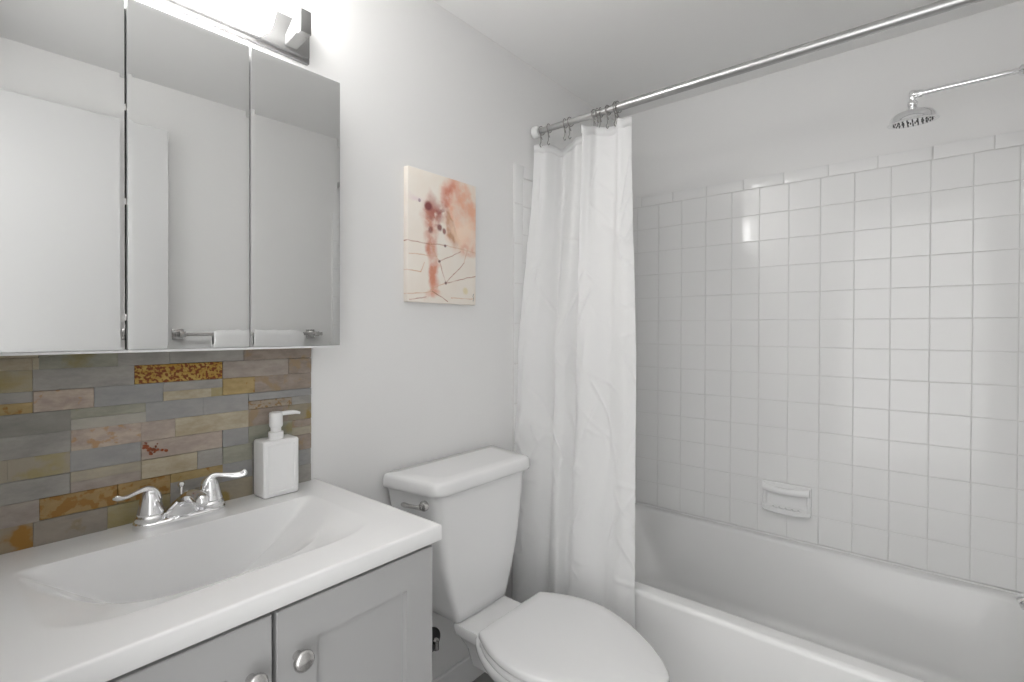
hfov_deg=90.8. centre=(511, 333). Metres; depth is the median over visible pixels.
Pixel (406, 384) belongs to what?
wall
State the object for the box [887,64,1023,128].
shower
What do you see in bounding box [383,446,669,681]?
toilet
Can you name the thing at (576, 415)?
shower curtain
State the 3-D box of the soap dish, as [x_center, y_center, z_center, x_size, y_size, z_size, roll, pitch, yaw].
[1.082,0.657,2.000,0.176,0.117,0.046,1,1,40]
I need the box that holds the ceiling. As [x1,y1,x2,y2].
[432,0,1020,119]
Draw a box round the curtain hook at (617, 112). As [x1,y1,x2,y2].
[614,101,620,123]
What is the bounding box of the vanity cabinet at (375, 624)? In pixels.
[107,545,431,681]
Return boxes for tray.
[762,503,810,517]
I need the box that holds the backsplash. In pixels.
[0,348,312,554]
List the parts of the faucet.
lever, handle, plate, lift rod, spout, handle, lever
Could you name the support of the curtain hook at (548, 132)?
hanging from the curtain rod
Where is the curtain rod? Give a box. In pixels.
[531,0,983,138]
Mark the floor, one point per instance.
(484, 677)
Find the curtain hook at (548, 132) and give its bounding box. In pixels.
[546,123,551,144]
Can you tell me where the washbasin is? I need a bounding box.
[0,478,441,681]
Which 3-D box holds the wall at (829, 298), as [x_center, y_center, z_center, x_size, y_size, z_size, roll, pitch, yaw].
[1.128,0.077,2.056,1.558,2.263,0.108,1,1,40]
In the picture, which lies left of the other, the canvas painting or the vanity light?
the vanity light
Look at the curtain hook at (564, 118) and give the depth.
1.91 m
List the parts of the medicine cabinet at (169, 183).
mirror door, mirror door, mirror door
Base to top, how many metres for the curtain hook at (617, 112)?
0.087 m
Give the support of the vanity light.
attached to the wall at (406, 384)
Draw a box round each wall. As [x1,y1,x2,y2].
[124,0,612,680]
[613,0,1023,593]
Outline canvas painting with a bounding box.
[404,165,475,304]
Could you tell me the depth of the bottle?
1.16 m
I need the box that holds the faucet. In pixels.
[112,469,246,532]
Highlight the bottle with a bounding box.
[254,434,297,498]
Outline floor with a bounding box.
[472,672,493,681]
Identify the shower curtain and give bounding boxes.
[512,117,635,627]
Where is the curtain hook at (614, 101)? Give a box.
[612,101,618,125]
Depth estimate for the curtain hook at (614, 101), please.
1.77 m
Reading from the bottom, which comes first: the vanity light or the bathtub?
the bathtub
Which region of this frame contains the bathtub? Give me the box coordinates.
[634,501,1023,681]
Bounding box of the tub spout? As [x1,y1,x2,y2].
[1016,593,1023,609]
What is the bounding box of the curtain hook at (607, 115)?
[605,105,610,128]
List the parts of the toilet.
flush lever, tank, tank lid, seat, bowl, lid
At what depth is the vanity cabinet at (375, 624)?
0.84 m
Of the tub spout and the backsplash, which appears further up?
the backsplash
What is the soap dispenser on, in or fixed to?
on the washbasin
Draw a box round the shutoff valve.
[432,627,439,651]
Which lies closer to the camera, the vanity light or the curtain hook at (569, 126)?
the vanity light
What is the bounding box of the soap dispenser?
[254,410,299,498]
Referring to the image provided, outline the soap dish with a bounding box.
[762,479,811,517]
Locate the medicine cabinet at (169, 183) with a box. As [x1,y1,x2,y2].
[0,0,339,355]
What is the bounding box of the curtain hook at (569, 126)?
[567,117,573,138]
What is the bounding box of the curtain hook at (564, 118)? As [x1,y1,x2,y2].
[563,118,567,140]
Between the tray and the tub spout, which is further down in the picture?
the tub spout
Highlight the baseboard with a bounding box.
[432,655,483,681]
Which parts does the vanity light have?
lamp shade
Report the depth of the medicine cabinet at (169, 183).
0.95 m
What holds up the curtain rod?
attached to the wall
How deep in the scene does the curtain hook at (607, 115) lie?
1.79 m
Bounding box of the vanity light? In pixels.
[153,0,310,65]
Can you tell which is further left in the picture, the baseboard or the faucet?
the faucet
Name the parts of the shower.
nozzle plate, shower arm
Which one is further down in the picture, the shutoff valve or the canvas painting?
the shutoff valve
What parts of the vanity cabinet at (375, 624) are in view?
door, knob, knob, door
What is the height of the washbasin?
0.144 m
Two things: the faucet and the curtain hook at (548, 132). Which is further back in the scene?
the curtain hook at (548, 132)
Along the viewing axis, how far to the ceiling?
1.77 m
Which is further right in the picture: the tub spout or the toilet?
the tub spout

